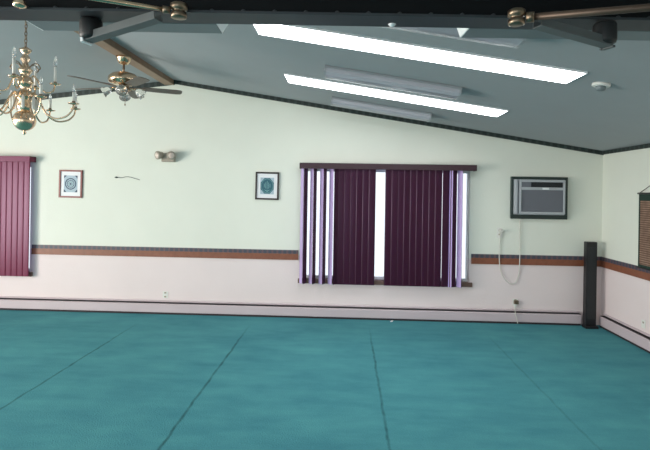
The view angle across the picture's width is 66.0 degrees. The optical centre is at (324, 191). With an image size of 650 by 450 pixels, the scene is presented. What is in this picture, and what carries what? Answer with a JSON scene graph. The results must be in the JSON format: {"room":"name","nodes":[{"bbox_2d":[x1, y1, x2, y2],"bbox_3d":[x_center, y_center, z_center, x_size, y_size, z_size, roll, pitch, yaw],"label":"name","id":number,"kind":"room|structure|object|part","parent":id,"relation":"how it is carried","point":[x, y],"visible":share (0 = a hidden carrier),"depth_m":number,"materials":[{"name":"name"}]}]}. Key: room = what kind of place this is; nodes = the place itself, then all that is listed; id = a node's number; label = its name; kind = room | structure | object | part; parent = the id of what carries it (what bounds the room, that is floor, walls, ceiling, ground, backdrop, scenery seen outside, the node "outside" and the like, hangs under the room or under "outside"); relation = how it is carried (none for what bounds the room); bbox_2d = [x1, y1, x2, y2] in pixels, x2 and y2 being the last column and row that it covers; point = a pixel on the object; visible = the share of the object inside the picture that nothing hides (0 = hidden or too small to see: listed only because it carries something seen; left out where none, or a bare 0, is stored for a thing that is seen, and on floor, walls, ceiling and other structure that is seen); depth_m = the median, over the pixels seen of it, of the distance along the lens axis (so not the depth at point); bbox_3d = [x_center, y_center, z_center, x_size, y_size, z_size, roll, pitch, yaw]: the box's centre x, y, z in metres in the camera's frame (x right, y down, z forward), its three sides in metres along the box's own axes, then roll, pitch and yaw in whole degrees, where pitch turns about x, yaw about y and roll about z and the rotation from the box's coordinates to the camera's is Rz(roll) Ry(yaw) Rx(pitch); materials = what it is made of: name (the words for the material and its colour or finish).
{"room":"house of worship","nodes":[
{"label":"house of worship","id":0,"kind":"room"},
{"bbox_2d":[0,84,602,324],"bbox_3d":[-1.661,0.061,6.760,10.810,3.145,0.160,1,0,3],"label":"wall","id":1,"kind":"structure","parent":0,"point":[205,198],"depth_m":6.66,"materials":[{"name":"white paint"}]},
{"bbox_2d":[0,156,35,275],"bbox_3d":[-5.071,0.309,6.757,2.285,1.605,0.145,1,0,3],"label":"vertical blind","id":2,"kind":"object","parent":1,"relation":"attached to","point":[14,170],"visible":1,"depth_m":6.70,"materials":[{"name":"red"}]},
{"bbox_2d":[58,170,82,197],"bbox_3d":[-3.430,-0.110,6.745,0.318,0.374,0.022,2,0,3],"label":"framed picture","id":3,"kind":"object","parent":1,"relation":"attached to","point":[70,181],"visible":1,"depth_m":6.74,"materials":[{"name":"red"}]},
{"bbox_2d":[64,175,77,191],"bbox_3d":[-3.430,-0.110,6.744,0.184,0.224,0.003,2,0,3],"label":"print","id":4,"kind":"object","parent":3,"relation":"attached to","point":[70,181],"depth_m":6.74,"materials":[{"name":"blue"}]},
{"bbox_2d":[155,151,175,161],"bbox_3d":[-2.108,-0.469,6.617,0.284,0.138,0.165,1,0,3],"label":"emergency light","id":5,"kind":"object","parent":1,"relation":"attached to","point":[170,156],"visible":1,"depth_m":6.57,"materials":[{"name":"beige plastic"}]},
{"bbox_2d":[163,292,167,297],"bbox_3d":[-2.138,1.377,6.696,0.072,0.088,0.008,1,0,3],"label":"wall outlet","id":6,"kind":"object","parent":1,"relation":"attached to","point":[165,294],"visible":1,"depth_m":6.69,"materials":[{"name":"white plastic"}]},
{"bbox_2d":[255,172,278,199],"bbox_3d":[-0.766,-0.081,6.627,0.313,0.367,0.022,2,0,3],"label":"framed picture","id":7,"kind":"object","parent":1,"relation":"attached to","point":[266,183],"visible":1,"depth_m":6.62,"materials":[{"name":"black"}]},
{"bbox_2d":[260,177,273,193],"bbox_3d":[-0.767,-0.081,6.626,0.182,0.220,0.004,2,0,3],"label":"print","id":8,"kind":"object","parent":7,"relation":"attached to","point":[266,183],"depth_m":6.62,"materials":[{"name":"teal paper"}]},
{"bbox_2d":[0,296,580,325],"bbox_3d":[-1.824,1.542,6.652,10.220,0.178,0.066,1,0,3],"label":"baseboard","id":9,"kind":"structure","parent":1,"relation":"attached to","point":[101,305],"depth_m":6.57,"materials":[{"name":"metal"}]},
{"bbox_2d":[0,80,601,154],"bbox_3d":[-1.647,-1.025,6.670,10.490,0.934,0.020,1,0,3],"label":"trim","id":10,"kind":"structure","parent":1,"relation":"attached to","point":[152,84],"depth_m":6.58,"materials":[{"name":"black wood"}]},
{"bbox_2d":[31,245,600,266],"bbox_3d":[-1.676,0.814,6.673,10.490,0.129,0.014,1,0,3],"label":"trim","id":11,"kind":"structure","parent":1,"relation":"attached to","point":[547,260],"depth_m":6.65,"materials":[{"name":"brown wood"}]},
{"bbox_2d":[298,169,471,286],"bbox_3d":[0.792,0.455,6.609,2.275,1.525,0.145,1,0,3],"label":"window","id":12,"kind":"structure","parent":1,"relation":"in","point":[378,280],"depth_m":6.58,"materials":[{"name":"white"}]},
{"bbox_3d":[0.779,1.189,6.579,2.275,0.057,0.085,1,0,3],"label":"sill","id":13,"kind":"part","parent":12,"relation":"part of","materials":[{"name":"white wood"}]},
{"bbox_2d":[299,163,476,287],"bbox_3d":[0.796,0.425,6.498,2.272,1.575,0.145,1,0,3],"label":"vertical blind","id":14,"kind":"object","parent":12,"relation":"attached to","point":[417,213],"visible":1,"depth_m":6.47,"materials":[{"name":"purple fabric"}]},
{"bbox_2d":[497,228,501,237],"bbox_3d":[2.270,0.531,6.502,0.072,0.131,0.008,1,0,3],"label":"wall outlet","id":15,"kind":"object","parent":1,"relation":"attached to","point":[498,232],"visible":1,"depth_m":6.50,"materials":[{"name":"white plastic"}]},
{"bbox_2d":[514,300,518,322],"bbox_3d":[2.467,1.543,6.443,0.064,0.281,0.091,1,0,3],"label":"plug adapter","id":16,"kind":"object","parent":1,"relation":"attached to","point":[516,302],"visible":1,"depth_m":6.45,"materials":[{"name":"black plastic"}]},
{"bbox_2d":[499,176,567,283],"bbox_3d":[2.683,0.503,6.429,0.854,1.399,0.118,1,0,3],"label":"air conditioner","id":17,"kind":"object","parent":1,"relation":"attached to","point":[530,197],"visible":1,"depth_m":6.39,"materials":[{"name":"grey"}]},
{"bbox_3d":[2.391,0.743,6.476,0.275,0.910,0.023,1,0,3],"label":"power cord","id":18,"kind":"part","parent":17,"relation":"part of","materials":[{"name":"grey plastic"}]},
{"bbox_3d":[2.573,-0.095,6.407,0.122,0.065,0.052,1,0,3],"label":"control panel","id":19,"kind":"part","parent":17,"relation":"part of","materials":[{"name":"grey plastic"}]},
{"bbox_3d":[2.761,0.077,6.460,0.714,0.544,0.050,1,0,3],"label":"frame","id":20,"kind":"part","parent":17,"relation":"part of","materials":[{"name":"grey"}]},
{"bbox_3d":[2.752,0.067,6.428,0.639,0.454,0.115,1,0,3],"label":"casing","id":21,"kind":"part","parent":17,"relation":"part of","materials":[{"name":"grey plastic"}]},
{"bbox_2d":[521,190,562,211],"bbox_3d":[2.772,0.115,6.402,0.526,0.279,0.044,1,0,3],"label":"grille","id":22,"kind":"object","parent":17,"relation":"attached to","point":[531,200],"depth_m":6.38,"materials":[{"name":"grey plastic"}]},
{"bbox_2d":[531,182,562,187],"bbox_3d":[2.836,-0.091,6.402,0.404,0.065,0.040,1,0,3],"label":"air vent","id":23,"kind":"object","parent":17,"relation":"attached to","point":[533,184],"depth_m":6.39,"materials":[{"name":"grey plastic"}]},
{"bbox_2d":[0,310,649,449],"bbox_3d":[-1.914,1.680,1.585,10.890,0.100,10.600,1,0,3],"label":"floor","id":24,"kind":"structure","parent":0,"point":[69,380],"depth_m":4.33,"materials":[{"name":"teal carpet"}]},
{"bbox_2d":[582,241,598,328],"bbox_3d":[3.352,1.171,6.308,0.160,1.085,0.120,1,0,3],"label":"speaker","id":25,"kind":"object","parent":24,"relation":"on","point":[590,248],"visible":1,"depth_m":6.27},
{"bbox_2d":[587,247,595,318],"bbox_3d":[3.344,1.144,6.275,0.096,0.900,0.006,1,0,3],"label":"grille","id":26,"kind":"object","parent":25,"relation":"attached to","point":[591,251],"depth_m":6.27,"materials":[{"name":"black fabric"}]},
{"bbox_2d":[0,20,649,150],"bbox_3d":[-1.870,-1.102,1.585,10.810,1.027,10.520,1,0,3],"label":"ceiling","id":27,"kind":"structure","parent":0,"point":[573,113],"depth_m":4.60,"materials":[{"name":"paint"}]},
{"bbox_2d":[0,21,80,134],"bbox_3d":[-2.224,-0.931,3.712,0.742,1.015,0.742,1,0,21],"label":"chandelier","id":28,"kind":"object","parent":27,"relation":"hanging from","point":[24,119],"visible":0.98,"depth_m":3.68,"materials":[{"name":"gold metal"}]},
{"bbox_3d":[-2.363,-0.645,3.571,0.013,0.200,0.339,1,0,44],"label":"arm","id":29,"kind":"part","parent":28,"relation":"part of","materials":[{"name":"gold metal"}]},
{"bbox_3d":[-2.342,-0.805,3.689,0.186,0.132,0.013,1,0,-11],"label":"arm","id":30,"kind":"part","parent":28,"relation":"part of","materials":[{"name":"gold metal"}]},
{"bbox_3d":[-2.224,-0.643,3.517,0.013,0.200,0.339,1,0,-1],"label":"arm","id":31,"kind":"part","parent":28,"relation":"part of","materials":[{"name":"gold metal"}]},
{"bbox_3d":[-2.183,-0.983,3.511,0.028,0.085,0.028,1,0,-11],"label":"bulb","id":32,"kind":"part","parent":28,"relation":"part of","materials":[{"name":"white"}]},
{"bbox_3d":[-2.203,-0.803,3.596,0.013,0.132,0.186,1,0,-11],"label":"arm","id":33,"kind":"part","parent":28,"relation":"part of","materials":[{"name":"gold metal"}]},
{"bbox_3d":[-2.219,-1.256,3.712,0.018,0.366,0.018,1,0,-42],"label":"chain","id":34,"kind":"part","parent":28,"relation":"part of","materials":[{"name":"gold metal"}]},
{"bbox_3d":[-2.088,-0.640,3.578,0.339,0.200,0.013,1,0,44],"label":"arm","id":35,"kind":"part","parent":28,"relation":"part of","materials":[{"name":"gold metal"}]},
{"bbox_3d":[-2.234,-0.643,3.907,0.013,0.200,0.339,1,0,-1],"label":"arm","id":36,"kind":"part","parent":28,"relation":"part of","materials":[{"name":"gold metal"}]},
{"bbox_3d":[-2.111,-0.802,3.736,0.186,0.132,0.013,1,0,-11],"label":"arm","id":37,"kind":"part","parent":28,"relation":"part of","materials":[{"name":"gold metal"}]},
{"bbox_3d":[-2.034,-0.640,3.717,0.339,0.200,0.013,1,0,-1],"label":"arm","id":38,"kind":"part","parent":28,"relation":"part of","materials":[{"name":"gold metal"}]},
{"bbox_3d":[-2.095,-0.641,3.853,0.013,0.200,0.339,1,0,44],"label":"arm","id":39,"kind":"part","parent":28,"relation":"part of","materials":[{"name":"gold metal"}]},
{"bbox_3d":[-2.023,-0.980,3.753,0.028,0.085,0.028,1,0,-11],"label":"bulb","id":40,"kind":"part","parent":28,"relation":"part of","materials":[{"name":"white"}]},
{"bbox_2d":[27,21,78,30],"bbox_3d":[-1.298,-0.836,2.444,0.248,0.050,0.145,1,0,0],"label":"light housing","id":41,"kind":"object","parent":27,"relation":"attached to","point":[43,25],"depth_m":2.44,"materials":[{"name":"white metal"}]},
{"bbox_2d":[74,31,173,84],"bbox_3d":[-2.307,-1.471,1.604,0.127,0.072,10.200,1,0,3],"label":"trim","id":42,"kind":"structure","parent":27,"relation":"attached to","point":[109,45],"depth_m":5.58,"materials":[{"name":"brown wood"}]},
{"bbox_2d":[67,55,181,104],"bbox_3d":[-2.153,-1.173,5.331,1.151,0.520,1.138,1,0,3],"label":"ceiling fan","id":43,"kind":"object","parent":27,"relation":"hanging from","point":[123,79],"visible":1,"depth_m":5.23,"materials":[{"name":"gold metal"}]},
{"bbox_3d":[-2.521,-1.113,5.392,0.410,0.026,0.128,1,0,14],"label":"blade","id":44,"kind":"part","parent":43,"relation":"part of","materials":[{"name":"wood"}]},
{"bbox_3d":[-2.343,-1.111,4.963,0.128,0.026,0.410,1,0,32],"label":"blade","id":45,"kind":"part","parent":43,"relation":"part of","materials":[{"name":"wood"}]},
{"bbox_3d":[-2.301,-1.051,5.248,0.121,0.120,0.118,1,0,-17],"label":"lamp shade","id":46,"kind":"part","parent":43,"relation":"part of","materials":[{"name":"white"}]},
{"bbox_3d":[-2.086,-1.048,5.136,0.118,0.120,0.121,1,0,-17],"label":"lamp shade","id":47,"kind":"part","parent":43,"relation":"part of","materials":[{"name":"white"}]},
{"bbox_3d":[-2.135,-1.202,5.300,0.310,0.140,0.310,1,0,3],"label":"motor","id":48,"kind":"part","parent":43,"relation":"part of","materials":[{"name":"gold metal"}]},
{"bbox_3d":[-2.189,-1.049,5.464,0.118,0.120,0.121,1,0,-17],"label":"lamp shade","id":49,"kind":"part","parent":43,"relation":"part of","materials":[{"name":"white"}]},
{"bbox_3d":[-2.167,-1.108,5.694,0.128,0.026,0.410,1,0,-4],"label":"blade","id":50,"kind":"part","parent":43,"relation":"part of","materials":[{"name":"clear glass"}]},
{"bbox_3d":[-1.880,-1.103,4.999,0.128,0.026,0.410,1,0,-40],"label":"blade","id":51,"kind":"part","parent":43,"relation":"part of","materials":[{"name":"wood"}]},
{"bbox_3d":[-1.974,-1.046,5.351,0.121,0.120,0.118,1,0,-17],"label":"lamp shade","id":52,"kind":"part","parent":43,"relation":"part of","materials":[{"name":"white"}]},
{"bbox_3d":[-1.772,-1.101,5.451,0.410,0.026,0.128,1,0,-22],"label":"blade","id":53,"kind":"part","parent":43,"relation":"part of","materials":[{"name":"brown wood"}]},
{"bbox_2d":[133,23,227,33],"bbox_3d":[-0.712,-0.826,2.446,0.496,0.050,0.144,1,0,0],"label":"light housing","id":54,"kind":"object","parent":27,"relation":"attached to","point":[159,27],"depth_m":2.45,"materials":[{"name":"white metal"}]},
{"bbox_2d":[0,0,649,30],"bbox_3d":[-1.874,-0.916,2.262,9.220,0.208,0.220,1,0,0],"label":"steel beam","id":55,"kind":"structure","parent":27,"relation":"attached to","point":[492,14],"depth_m":2.25,"materials":[{"name":"black metal"}]},
{"bbox_3d":[-1.332,-0.823,2.181,0.056,0.040,0.056,1,0,0],"label":"knob","id":56,"kind":"part","parent":55,"relation":"part of","materials":[{"name":"gold metal"}]},
{"bbox_2d":[79,11,162,45],"bbox_3d":[-0.935,-0.748,2.273,0.439,0.113,0.100,1,0,21],"label":"brace","id":57,"kind":"object","parent":55,"relation":"attached to","point":[92,30],"visible":1,"depth_m":2.27,"materials":[{"name":"grey metal"}]},
{"bbox_2d":[91,0,187,19],"bbox_3d":[-0.974,-0.795,2.058,0.789,0.067,0.071,1,0,-20],"label":"brass rod","id":58,"kind":"object","parent":55,"relation":"attached to","point":[179,8],"visible":1,"depth_m":2.15,"materials":[{"name":"gold metal"}]},
{"bbox_2d":[533,19,617,50],"bbox_3d":[1.105,-0.705,2.199,0.423,0.112,0.100,1,0,-18],"label":"brace","id":59,"kind":"object","parent":55,"relation":"attached to","point":[603,35],"visible":0.95,"depth_m":2.20,"materials":[{"name":"black metal"}]},
{"bbox_2d":[507,3,649,26],"bbox_3d":[1.146,-0.723,1.960,0.812,0.088,0.071,1,0,25],"label":"brass rod","id":60,"kind":"object","parent":59,"relation":"attached to","point":[516,14],"visible":1,"depth_m":2.03,"materials":[{"name":"brown metal"}]},
{"bbox_2d":[331,97,431,121],"bbox_3d":[0.663,-0.984,5.997,1.193,0.272,0.240,1,0,3],"label":"fluorescent fixture","id":61,"kind":"object","parent":27,"relation":"attached to","point":[335,101],"visible":1,"depth_m":5.90,"materials":[{"name":"silver metal"}]},
{"bbox_2d":[324,65,462,99],"bbox_3d":[0.602,-0.984,4.539,1.228,0.277,0.240,1,0,3],"label":"fluorescent fixture","id":62,"kind":"object","parent":27,"relation":"attached to","point":[330,72],"visible":1,"depth_m":4.44,"materials":[{"name":"silver metal"}]},
{"bbox_2d":[284,73,508,116],"bbox_3d":[0.716,-1.008,5.239,2.262,0.367,0.390,1,0,3],"label":"strip light","id":63,"kind":"object","parent":27,"relation":"attached to","point":[294,79],"visible":1,"depth_m":5.21,"materials":[{"name":"white plastic"}]},
{"bbox_2d":[253,24,587,83],"bbox_3d":[0.637,-1.010,3.611,2.317,0.375,0.330,1,0,3],"label":"strip light","id":64,"kind":"object","parent":27,"relation":"attached to","point":[291,32],"visible":0.83,"depth_m":3.59,"materials":[{"name":"white plastic"}]},
{"bbox_2d":[383,27,526,48],"bbox_3d":[0.537,-0.984,2.900,1.213,0.275,0.240,1,0,3],"label":"fluorescent fixture","id":65,"kind":"object","parent":27,"relation":"attached to","point":[515,43],"visible":0.28,"depth_m":2.89,"materials":[{"name":"silver metal"}]},
{"bbox_2d":[457,28,565,38],"bbox_3d":[0.920,-0.800,2.450,0.576,0.050,0.144,1,0,0],"label":"light housing","id":66,"kind":"object","parent":27,"relation":"attached to","point":[528,33],"depth_m":2.46,"materials":[{"name":"white metal"}]},
{"bbox_2d":[591,82,610,90],"bbox_3d":[1.997,-0.761,3.616,0.124,0.061,0.123,1,0,10],"label":"smoke detector","id":67,"kind":"object","parent":27,"relation":"attached to","point":[599,86],"visible":1,"depth_m":3.59,"materials":[{"name":"white plastic"}]},
{"bbox_2d":[600,148,649,333],"bbox_3d":[3.412,0.583,1.351,0.183,2.263,10.200,1,0,3],"label":"wall","id":68,"kind":"structure","parent":0,"point":[625,298],"depth_m":5.87,"materials":[{"name":"white paint"}]},
{"bbox_2d":[599,313,649,352],"bbox_3d":[3.292,1.624,1.305,0.066,0.178,10.100,1,0,3],"label":"baseboard","id":69,"kind":"structure","parent":68,"relation":"attached to","point":[641,339],"depth_m":5.75,"materials":[{"name":"metal"}]},
{"bbox_2d":[601,257,649,280],"bbox_3d":[3.332,0.894,1.347,0.014,0.129,10.186,1,0,3],"label":"trim","id":70,"kind":"structure","parent":68,"relation":"attached to","point":[622,267],"depth_m":5.86,"materials":[{"name":"brown wood"}]},
{"bbox_2d":[602,143,649,154],"bbox_3d":[3.351,-0.507,1.344,0.020,0.045,10.180,1,0,3],"label":"trim","id":71,"kind":"structure","parent":68,"relation":"attached to","point":[643,146],"depth_m":5.87,"materials":[{"name":"black wood"}]},
{"bbox_2d":[641,320,645,328],"bbox_3d":[3.509,1.456,5.510,0.008,0.090,0.070,1,0,3],"label":"wall outlet","id":72,"kind":"object","parent":68,"relation":"attached to","point":[643,322],"visible":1,"depth_m":5.50,"materials":[{"name":"white plastic"}]},
{"bbox_3d":[3.515,0.431,5.400,0.006,0.770,0.380,1,0,3],"label":"bamboo panel","id":73,"kind":"part","parent":68,"relation":"part of","materials":[{"name":"brown wood"}]}
]}

